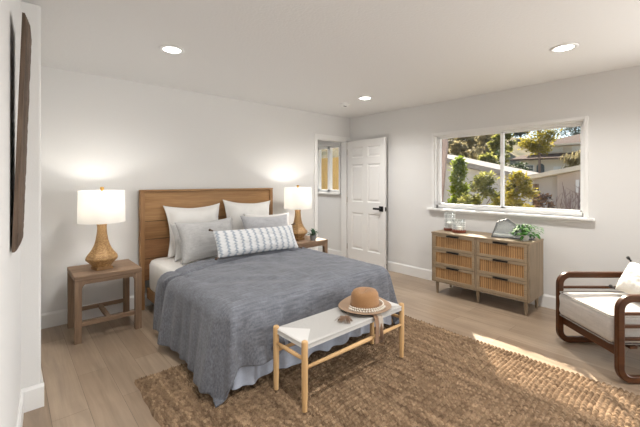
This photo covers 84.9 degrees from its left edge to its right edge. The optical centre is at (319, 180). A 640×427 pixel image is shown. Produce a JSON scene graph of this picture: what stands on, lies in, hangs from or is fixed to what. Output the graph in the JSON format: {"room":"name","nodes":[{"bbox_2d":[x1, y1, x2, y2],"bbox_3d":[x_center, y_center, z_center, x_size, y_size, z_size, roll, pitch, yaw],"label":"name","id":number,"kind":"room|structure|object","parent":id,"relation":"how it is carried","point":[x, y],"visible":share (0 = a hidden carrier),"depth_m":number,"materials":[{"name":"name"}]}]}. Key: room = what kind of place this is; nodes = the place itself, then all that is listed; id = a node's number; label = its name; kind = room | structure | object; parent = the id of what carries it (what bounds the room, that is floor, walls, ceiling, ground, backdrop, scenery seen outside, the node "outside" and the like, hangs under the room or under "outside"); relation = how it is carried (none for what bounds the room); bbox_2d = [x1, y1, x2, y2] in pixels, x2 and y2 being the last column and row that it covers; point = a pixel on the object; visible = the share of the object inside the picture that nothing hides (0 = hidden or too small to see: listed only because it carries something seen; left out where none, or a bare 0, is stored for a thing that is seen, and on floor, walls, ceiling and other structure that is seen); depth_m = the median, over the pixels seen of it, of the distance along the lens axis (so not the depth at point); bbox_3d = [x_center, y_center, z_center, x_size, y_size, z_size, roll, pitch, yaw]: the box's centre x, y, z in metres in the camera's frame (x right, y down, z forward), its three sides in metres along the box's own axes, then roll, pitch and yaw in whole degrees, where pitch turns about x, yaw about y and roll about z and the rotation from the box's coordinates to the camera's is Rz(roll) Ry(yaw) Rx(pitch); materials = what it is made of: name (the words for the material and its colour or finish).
{"room":"bedroom","nodes":[
{"label":"bedroom","id":0,"kind":"room"},
{"bbox_2d":[0,0,20,426],"bbox_3d":[0.043,0.150,-0.349,0.501,2.440,6.020,0,0,-42],"label":"wall","id":1,"kind":"structure","parent":0,"point":[10,10],"depth_m":1.40,"materials":[{"name":"white paint"}]},
{"bbox_2d":[16,391,23,426],"bbox_3d":[0.102,1.300,-0.311,0.014,0.140,6.012,0,0,-38],"label":"baseboard","id":2,"kind":"structure","parent":1,"relation":"attached to","point":[21,401],"depth_m":1.92,"materials":[{"name":"white paint"}]},
{"bbox_2d":[12,12,31,252],"bbox_3d":[-1.339,-0.204,1.577,0.058,1.000,0.300,0,0,-38],"label":"wall panel","id":3,"kind":"object","parent":1,"relation":"attached to","point":[26,40],"visible":1,"depth_m":1.47,"materials":[{"name":"brown wood"}]},
{"bbox_2d":[21,1,40,388],"bbox_3d":[-2.391,0.150,2.464,0.595,2.440,1.420,0,0,-42],"label":"wall","id":4,"kind":"structure","parent":0,"point":[31,241],"depth_m":2.10,"materials":[{"name":"white paint"}]},
{"bbox_2d":[21,382,43,412],"bbox_3d":[-1.723,1.300,2.099,0.108,0.140,0.014,0,0,-42],"label":"baseboard","id":5,"kind":"structure","parent":4,"relation":"attached to","point":[33,395],"depth_m":2.10,"materials":[{"name":"white paint"}]},
{"bbox_2d":[41,66,349,313],"bbox_3d":[-1.327,0.150,4.439,4.810,2.440,0.120,0,0,-42],"label":"wall","id":6,"kind":"structure","parent":0,"point":[97,131],"depth_m":3.77,"materials":[{"name":"white paint"}]},
{"bbox_2d":[41,293,153,328],"bbox_3d":[-1.362,1.300,4.317,3.405,0.140,0.014,0,0,-42],"label":"baseboard","id":7,"kind":"structure","parent":6,"relation":"attached to","point":[55,318],"depth_m":3.46,"materials":[{"name":"white paint"}]},
{"bbox_2d":[314,133,349,257],"bbox_3d":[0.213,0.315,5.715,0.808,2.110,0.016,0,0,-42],"label":"trim","id":8,"kind":"structure","parent":6,"relation":"attached to","point":[316,136],"depth_m":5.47,"materials":[{"name":"white paint"}]},
{"bbox_2d":[21,0,639,117],"bbox_3d":[0.419,-1.120,2.578,4.950,0.100,10.180,0,0,-42],"label":"ceiling","id":9,"kind":"structure","parent":0,"point":[317,56],"depth_m":2.74,"materials":[{"name":"white paint"}]},
{"bbox_2d":[159,45,184,53],"bbox_3d":[-1.205,-1.067,2.848,0.194,0.007,0.194,0,0,-42],"label":"recessed light","id":10,"kind":"object","parent":9,"relation":"in","point":[170,49],"visible":1,"depth_m":2.84,"materials":[{"name":"white plastic"}]},
{"bbox_2d":[340,102,348,106],"bbox_3d":[0.337,-1.048,4.832,0.132,0.045,0.132,0,0,-42],"label":"smoke detector","id":11,"kind":"object","parent":9,"relation":"attached to","point":[344,104],"visible":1,"depth_m":4.79,"materials":[{"name":"white plastic"}]},
{"bbox_2d":[357,96,371,99],"bbox_3d":[0.580,-1.067,4.513,0.194,0.007,0.194,0,0,-42],"label":"recessed light","id":12,"kind":"object","parent":9,"relation":"in","point":[362,97],"visible":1,"depth_m":4.51,"materials":[{"name":"white"}]},
{"bbox_2d":[550,43,578,52],"bbox_3d":[1.959,-1.067,2.809,0.194,0.007,0.194,0,0,-42],"label":"recessed light","id":13,"kind":"object","parent":9,"relation":"in","point":[568,46],"visible":1,"depth_m":2.80,"materials":[{"name":"white"}]},
{"bbox_2d":[22,270,639,426],"bbox_3d":[0.419,1.420,2.578,4.950,0.100,10.180,0,0,-42],"label":"floor","id":14,"kind":"structure","parent":0,"point":[90,383],"depth_m":2.81,"materials":[{"name":"brown wood"}]},
{"bbox_2d":[67,259,141,344],"bbox_3d":[-2.016,1.087,3.272,0.520,0.565,0.490,0,0,-42],"label":"bedside table","id":15,"kind":"object","parent":14,"relation":"on","point":[78,276],"visible":0.99,"depth_m":3.22,"materials":[{"name":"brown wood"}]},
{"bbox_2d":[77,187,124,270],"bbox_3d":[-2.003,0.430,3.216,0.377,0.750,0.377,0,0,-31],"label":"table lamp","id":16,"kind":"object","parent":15,"relation":"on","point":[101,207],"visible":1,"depth_m":3.11,"materials":[{"name":"white fabric"}]},
{"bbox_2d":[139,188,272,309],"bbox_3d":[-0.648,0.733,3.547,1.670,1.275,2.025,0,0,-42],"label":"headboard","id":17,"kind":"object","parent":14,"relation":"on","point":[154,234],"visible":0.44,"depth_m":3.87,"materials":[{"name":"brown wood"}]},
{"bbox_2d":[149,256,217,291],"bbox_3d":[-0.613,0.981,3.507,1.550,0.307,1.930,0,0,-42],"label":"mattress","id":18,"kind":"object","parent":17,"relation":"on","point":[159,266],"visible":0.18,"depth_m":3.54,"materials":[{"name":"white fabric"}]},
{"bbox_2d":[170,224,181,261],"bbox_3d":[-1.301,0.634,3.819,0.622,0.378,0.207,0,0,-43],"label":"pillow","id":19,"kind":"object","parent":18,"relation":"on","point":[178,249],"visible":0.13,"depth_m":3.61,"materials":[{"name":"grey fabric"}]},
{"bbox_2d":[163,203,219,258],"bbox_3d":[-1.417,0.544,3.982,0.662,0.557,0.218,0,0,-43],"label":"pillow","id":20,"kind":"object","parent":18,"relation":"on","point":[174,215],"visible":0.42,"depth_m":3.89,"materials":[{"name":"white fabric"}]},
{"bbox_2d":[173,217,232,264],"bbox_3d":[-1.176,0.611,3.685,0.241,0.413,0.670,0,0,43],"label":"pillow","id":21,"kind":"object","parent":18,"relation":"on","point":[197,242],"visible":0.74,"depth_m":3.54,"materials":[{"name":"grey fabric"}]},
{"bbox_2d":[223,200,269,229],"bbox_3d":[-0.900,0.522,4.440,0.703,0.590,0.222,0,0,-39],"label":"pillow","id":22,"kind":"object","parent":18,"relation":"on","point":[234,210],"visible":0.4,"depth_m":4.33,"materials":[{"name":"white fabric"}]},
{"bbox_2d":[240,214,287,228],"bbox_3d":[-0.623,0.611,4.177,0.661,0.420,0.240,0,0,-37],"label":"pillow","id":23,"kind":"object","parent":18,"relation":"on","point":[274,221],"visible":0.44,"depth_m":4.11,"materials":[{"name":"grey fabric"}]},
{"bbox_2d":[243,212,288,224],"bbox_3d":[-0.634,0.615,4.404,0.668,0.435,0.216,0,0,-37],"label":"pillow","id":24,"kind":"object","parent":18,"relation":"on","point":[246,215],"visible":0.1,"depth_m":4.40,"materials":[{"name":"white fabric"}]},
{"bbox_2d":[153,247,398,407],"bbox_3d":[-0.367,1.043,3.176,1.917,0.594,1.436,0,0,-42],"label":"comforter","id":25,"kind":"object","parent":18,"relation":"on","point":[220,315],"visible":0.9,"depth_m":2.60,"materials":[{"name":"fabric"}]},
{"bbox_2d":[209,222,301,259],"bbox_3d":[-0.645,0.615,3.693,1.044,0.304,0.196,0,0,-40],"label":"lumbar cushion","id":26,"kind":"object","parent":25,"relation":"on","point":[243,241],"visible":1,"depth_m":3.59,"materials":[{"name":"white fabric"}]},
{"bbox_2d":[231,315,390,389],"bbox_3d":[-0.282,1.192,3.134,1.676,0.253,1.139,0,0,-42],"label":"bed skirt","id":27,"kind":"object","parent":17,"relation":"hanging from","point":[246,375],"visible":0.16,"depth_m":2.43,"materials":[{"name":"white fabric"}]},
{"bbox_2d":[296,235,327,252],"bbox_3d":[-0.247,1.087,4.842,0.520,0.565,0.490,0,0,-42],"label":"bedside table","id":28,"kind":"object","parent":14,"relation":"on","point":[307,243],"visible":0.3,"depth_m":4.74,"materials":[{"name":"brown wood"}]},
{"bbox_2d":[284,185,311,240],"bbox_3d":[-0.303,0.430,4.792,0.377,0.750,0.377,0,0,-5],"label":"table lamp","id":29,"kind":"object","parent":28,"relation":"on","point":[297,198],"visible":0.86,"depth_m":4.67,"materials":[{"name":"beige fabric"}]},
{"bbox_2d":[307,228,318,240],"bbox_3d":[-0.092,0.722,4.764,0.166,0.165,0.198,0,0,6],"label":"potted plant","id":30,"kind":"object","parent":28,"relation":"on","point":[313,232],"visible":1,"depth_m":4.74,"materials":[{"name":"green plant"}]},
{"bbox_2d":[134,315,639,426],"bbox_3d":[0.623,1.357,2.021,2.371,0.025,3.053,0,0,-42],"label":"jute rug","id":31,"kind":"object","parent":14,"relation":"on","point":[443,378],"visible":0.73,"depth_m":2.23,"materials":[{"name":"brown wicker"}]},
{"bbox_2d":[273,301,403,412],"bbox_3d":[0.171,1.139,2.470,0.994,0.410,0.331,0,0,-42],"label":"bench","id":32,"kind":"object","parent":31,"relation":"on","point":[306,333],"visible":0.7,"depth_m":2.25,"materials":[{"name":"brown wood"}]},
{"bbox_2d":[338,287,391,314],"bbox_3d":[0.337,0.880,2.633,0.391,0.133,0.434,0,0,28],"label":"sun hat","id":33,"kind":"object","parent":32,"relation":"on","point":[361,297],"visible":0.88,"depth_m":2.56,"materials":[{"name":"beige wicker"}]},
{"bbox_2d":[337,299,385,343],"bbox_3d":[0.309,1.020,2.499,0.495,0.226,0.225,0,0,-34],"label":"bead garland","id":34,"kind":"object","parent":33,"relation":"hanging from","point":[378,323],"visible":0.98,"depth_m":2.45,"materials":[{"name":"beige wood"}]},
{"bbox_2d":[431,229,543,315],"bbox_3d":[1.886,0.996,4.038,0.447,0.748,1.093,0,0,-42],"label":"dresser","id":35,"kind":"object","parent":14,"relation":"on","point":[479,262],"visible":0.97,"depth_m":3.80,"materials":[{"name":"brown wood"}]},
{"bbox_2d":[444,214,454,230],"bbox_3d":[1.628,0.504,4.394,0.141,0.235,0.141,0,0,-42],"label":"glass lantern","id":36,"kind":"object","parent":35,"relation":"on","point":[449,224],"visible":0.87,"depth_m":4.36,"materials":[{"name":"clear glass"}]},
{"bbox_2d":[447,222,451,227],"bbox_3d":[1.628,0.551,4.394,0.075,0.074,0.075,0,0,-42],"label":"candle","id":37,"kind":"object","parent":36,"relation":"on","point":[449,224],"depth_m":4.36,"materials":[{"name":"white wax"}]},
{"bbox_2d":[452,221,465,232],"bbox_3d":[1.683,0.544,4.242,0.162,0.155,0.162,0,0,-42],"label":"glass lantern","id":38,"kind":"object","parent":35,"relation":"on","point":[456,228],"visible":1,"depth_m":4.21,"materials":[{"name":"clear glass"}]},
{"bbox_2d":[491,219,534,240],"bbox_3d":[2.112,0.520,3.834,0.408,0.204,0.178,0,0,34],"label":"glass terrarium","id":39,"kind":"object","parent":35,"relation":"on","point":[495,234],"visible":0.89,"depth_m":3.83,"materials":[{"name":"grey"}]},
{"bbox_2d":[509,224,543,240],"bbox_3d":[2.139,0.536,3.651,0.268,0.173,0.332,0,0,-14],"label":"trailing plant","id":40,"kind":"object","parent":35,"relation":"on","point":[523,235],"visible":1,"depth_m":3.62,"materials":[{"name":"green plant"}]},
{"bbox_2d":[556,271,639,383],"bbox_3d":[2.496,0.950,2.666,0.999,0.830,0.638,0,0,1],"label":"armchair","id":41,"kind":"object","parent":14,"relation":"on","point":[610,320],"visible":1,"depth_m":2.60,"materials":[{"name":"brown wood"}]},
{"bbox_2d":[559,292,639,342],"bbox_3d":[2.392,1.024,2.667,0.790,0.218,0.552,0,0,1],"label":"seat cushion","id":42,"kind":"object","parent":41,"relation":"on","point":[592,312],"depth_m":2.61,"materials":[{"name":"white fabric"}]},
{"bbox_2d":[609,256,639,293],"bbox_3d":[2.437,0.743,2.617,0.192,0.263,0.493,0,0,2],"label":"throw pillow","id":43,"kind":"object","parent":41,"relation":"on","point":[629,281],"visible":0.96,"depth_m":2.69,"materials":[{"name":"white fabric"}]},
{"bbox_2d":[318,65,639,295],"bbox_3d":[2.217,0.150,4.175,0.140,2.440,10.180,0,0,-42],"label":"wall","id":44,"kind":"structure","parent":0,"point":[610,100],"depth_m":3.78,"materials":[{"name":"white paint"}]},
{"bbox_2d":[318,142,340,194],"bbox_3d":[0.151,-0.226,6.446,0.165,0.928,0.760,0,0,-42],"label":"window","id":45,"kind":"structure","parent":44,"relation":"in","point":[333,145],"depth_m":6.45,"materials":[{"name":"white paint"}]},
{"bbox_2d":[318,246,340,255],"bbox_3d":[-0.350,1.300,6.951,0.014,0.140,2.340,0,0,-42],"label":"baseboard","id":46,"kind":"structure","parent":44,"relation":"attached to","point":[330,251],"depth_m":6.31,"materials":[{"name":"white paint"}]},
{"bbox_2d":[347,137,386,268],"bbox_3d":[0.737,0.348,5.604,0.155,2.020,0.829,0,0,-39],"label":"door","id":47,"kind":"structure","parent":44,"relation":"in","point":[366,199],"depth_m":5.56,"materials":[{"name":"white paint"}]},
{"bbox_2d":[386,261,555,309],"bbox_3d":[2.063,1.300,4.232,0.014,0.140,4.690,0,0,-42],"label":"baseboard","id":48,"kind":"structure","parent":44,"relation":"attached to","point":[548,301],"depth_m":4.92,"materials":[{"name":"white paint"}]},
{"bbox_2d":[427,116,594,222],"bbox_3d":[2.145,-0.115,4.191,0.177,1.079,1.846,0,0,-42],"label":"window","id":49,"kind":"structure","parent":44,"relation":"in","point":[580,216],"depth_m":4.09,"materials":[{"name":"white paint"}]},
{"label":"outside","id":50,"kind":"structure","parent":0,"visible":0},
{"bbox_2d":[321,137,533,168],"bbox_3d":[18.428,-7.563,43.106,75.000,19.666,90.000,0,0,-42],"label":"ground","id":51,"kind":"structure","parent":50,"point":[335,151],"depth_m":40.27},
{"bbox_2d":[321,157,338,189],"bbox_3d":[-0.835,0.845,10.023,0.060,2.850,5.700,0,0,-42],"label":"fence","id":52,"kind":"object","parent":51,"relation":"on","point":[324,161],"visible":0.02,"depth_m":8.69,"materials":[{"name":"yellow wood"}]},
{"bbox_2d":[442,139,447,202],"bbox_3d":[2.438,0.270,6.999,0.251,4.406,0.251,0,0,-42],"label":"tree","id":53,"kind":"object","parent":51,"relation":"on","point":[444,141],"visible":0.21,"depth_m":6.95,"materials":[{"name":"beige plant"}]},
{"bbox_2d":[448,138,459,154],"bbox_3d":[11.518,-2.330,31.197,1.797,4.228,1.974,0,0,-31],"label":"tree","id":54,"kind":"object","parent":51,"relation":"on","point":[451,139],"visible":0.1,"depth_m":30.74,"materials":[{"name":"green plant"}]},
{"bbox_2d":[448,140,469,157],"bbox_3d":[10.969,-1.222,27.715,1.995,4.125,1.945,0,0,-44],"label":"tree","id":55,"kind":"object","parent":51,"relation":"on","point":[457,147],"visible":0.36,"depth_m":27.41,"materials":[{"name":"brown plant"}]},
{"bbox_2d":[446,155,472,204],"bbox_3d":[3.246,0.986,7.981,0.916,3.169,0.873,0,0,-39],"label":"conifer","id":56,"kind":"object","parent":51,"relation":"on","point":[457,176],"visible":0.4,"depth_m":7.91,"materials":[{"name":"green plant"}]},
{"bbox_2d":[456,192,473,203],"bbox_3d":[2.493,1.370,5.996,0.577,2.401,0.649,0,0,15],"label":"shrub","id":57,"kind":"object","parent":51,"relation":"on","point":[464,199],"visible":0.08,"depth_m":6.01,"materials":[{"name":"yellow plant"}]},
{"bbox_2d":[455,136,476,156],"bbox_3d":[14.473,-3.590,34.955,2.345,4.490,2.030,0,0,10],"label":"tree","id":58,"kind":"object","parent":51,"relation":"on","point":[471,141],"visible":0.25,"depth_m":34.63,"materials":[{"name":"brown plant"}]},
{"bbox_2d":[469,136,480,147],"bbox_3d":[17.078,-4.506,38.627,2.365,4.400,2.500,0,0,32],"label":"tree","id":59,"kind":"object","parent":51,"relation":"on","point":[475,144],"visible":0.13,"depth_m":38.11,"materials":[{"name":"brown plant"}]},
{"bbox_2d":[467,146,484,159],"bbox_3d":[11.183,-0.612,24.624,1.594,3.858,1.693,0,0,43],"label":"tree","id":60,"kind":"object","parent":51,"relation":"on","point":[473,153],"visible":0.13,"depth_m":24.48,"materials":[{"name":"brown plant"}]},
{"bbox_2d":[468,170,499,205],"bbox_3d":[3.422,1.168,7.228,0.956,2.805,0.870,0,0,25],"label":"shrub","id":61,"kind":"object","parent":51,"relation":"on","point":[482,181],"visible":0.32,"depth_m":7.17,"materials":[{"name":"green plant"}]},
{"bbox_2d":[475,134,493,154],"bbox_3d":[14.645,-2.393,31.146,1.858,4.170,1.856,0,0,-13],"label":"tree","id":62,"kind":"object","parent":51,"relation":"on","point":[484,139],"visible":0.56,"depth_m":30.86,"materials":[{"name":"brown plant"}]},
{"bbox_2d":[476,152,499,164],"bbox_3d":[8.977,0.356,19.034,1.814,3.943,1.749,0,0,-11],"label":"tree","id":63,"kind":"object","parent":51,"relation":"on","point":[487,157],"visible":0.21,"depth_m":18.74,"materials":[{"name":"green plant"}]},
{"bbox_2d":[443,155,536,204],"bbox_3d":[6.889,0.490,14.608,3.300,3.560,4.500,0,0,-42],"label":"outbuilding","id":64,"kind":"structure","parent":51,"relation":"on","point":[474,167],"depth_m":13.71,"materials":[{"name":"white paint"}]},
{"bbox_2d":[487,134,509,164],"bbox_3d":[14.055,-1.716,27.641,1.788,4.244,1.948,0,0,26],"label":"tree","id":65,"kind":"object","parent":51,"relation":"on","point":[494,145],"visible":0.38,"depth_m":27.37,"materials":[{"name":"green plant"}]},
{"bbox_2d":[495,149,510,166],"bbox_3d":[10.869,-0.107,21.390,1.943,3.810,1.552,0,0,-18],"label":"bush","id":66,"kind":"object","parent":51,"relation":"on","point":[497,152],"visible":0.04,"depth_m":21.21,"materials":[{"name":"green plant"}]},
{"bbox_2d":[505,133,515,154],"bbox_3d":[18.512,-3.600,34.921,2.135,4.685,2.248,0,0,26],"label":"tree","id":67,"kind":"object","parent":51,"relation":"on","point":[508,136],"visible":0.16,"depth_m":34.54,"materials":[{"name":"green plant"}]},
{"bbox_2d":[491,169,539,207],"bbox_3d":[3.681,1.173,6.543,0.910,2.796,0.878,0,0,17],"label":"shrub","id":68,"kind":"object","parent":51,"relation":"on","point":[519,182],"visible":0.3,"depth_m":6.44,"materials":[{"name":"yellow plant"}]},
{"bbox_2d":[511,131,528,138],"bbox_3d":[27.116,-7.117,47.614,3.262,3.726,3.444,0,0,-12],"label":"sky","id":69,"kind":"structure","parent":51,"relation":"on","point":[516,134],"depth_m":47.50,"materials":[{"name":"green plant"}]},
{"bbox_2d":[511,161,531,170],"bbox_3d":[10.731,0.181,18.823,1.458,2.581,1.383,0,0,-44],"label":"round bush","id":70,"kind":"object","parent":51,"relation":"on","point":[521,164],"visible":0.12,"depth_m":18.80,"materials":[{"name":"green plant"}]},
{"bbox_2d":[516,129,561,172],"bbox_3d":[12.116,-1.024,19.416,2.221,5.188,2.540,0,0,24],"label":"tree","id":71,"kind":"object","parent":51,"relation":"on","point":[539,145],"visible":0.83,"depth_m":19.28,"materials":[{"name":"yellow plant"}]},
{"bbox_2d":[531,193,555,208],"bbox_3d":[5.144,1.413,8.098,0.585,2.315,0.597,0,0,-33],"label":"shrub","id":72,"kind":"object","parent":51,"relation":"on","point":[542,198],"visible":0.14,"depth_m":8.08,"materials":[{"name":"orange plant"}]},
{"bbox_2d":[510,134,579,172],"bbox_3d":[16.611,-0.405,20.866,7.150,5.350,7.250,0,0,-42],"label":"house","id":73,"kind":"structure","parent":51,"relation":"on","point":[568,144],"depth_m":20.49,"materials":[{"name":"beige paint"}]},
{"bbox_2d":[527,165,579,209],"bbox_3d":[8.213,0.635,8.643,4.600,3.270,4.420,0,0,-42],"label":"garage","id":74,"kind":"structure","parent":51,"relation":"on","point":[550,182],"depth_m":8.32,"materials":[{"name":"grey paint"}]},
{"bbox_2d":[576,180,578,192],"bbox_3d":[5.926,0.120,8.056,0.060,0.300,0.060,0,0,-42],"label":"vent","id":75,"kind":"object","parent":74,"relation":"attached to","point":[577,181],"depth_m":8.03,"materials":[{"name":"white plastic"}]},
{"bbox_2d":[555,182,579,209],"bbox_3d":[5.446,1.111,7.501,0.655,2.322,0.756,0,0,39],"label":"bare shrub","id":76,"kind":"object","parent":51,"relation":"on","point":[566,203],"visible":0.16,"depth_m":7.52,"materials":[{"name":"red plant"}]},
{"bbox_2d":[556,126,579,137],"bbox_3d":[36.286,-7.202,49.549,5.269,5.713,5.028,0,0,39],"label":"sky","id":77,"kind":"structure","parent":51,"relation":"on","point":[574,132],"depth_m":49.67,"materials":[{"name":"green plant"}]},
{"bbox_2d":[558,150,579,168],"bbox_3d":[11.818,0.577,16.131,1.642,4.188,1.918,0,0,-30],"label":"willow","id":78,"kind":"object","parent":51,"relation":"on","point":[571,160],"visible":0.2,"depth_m":16.10,"materials":[{"name":"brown plant"}]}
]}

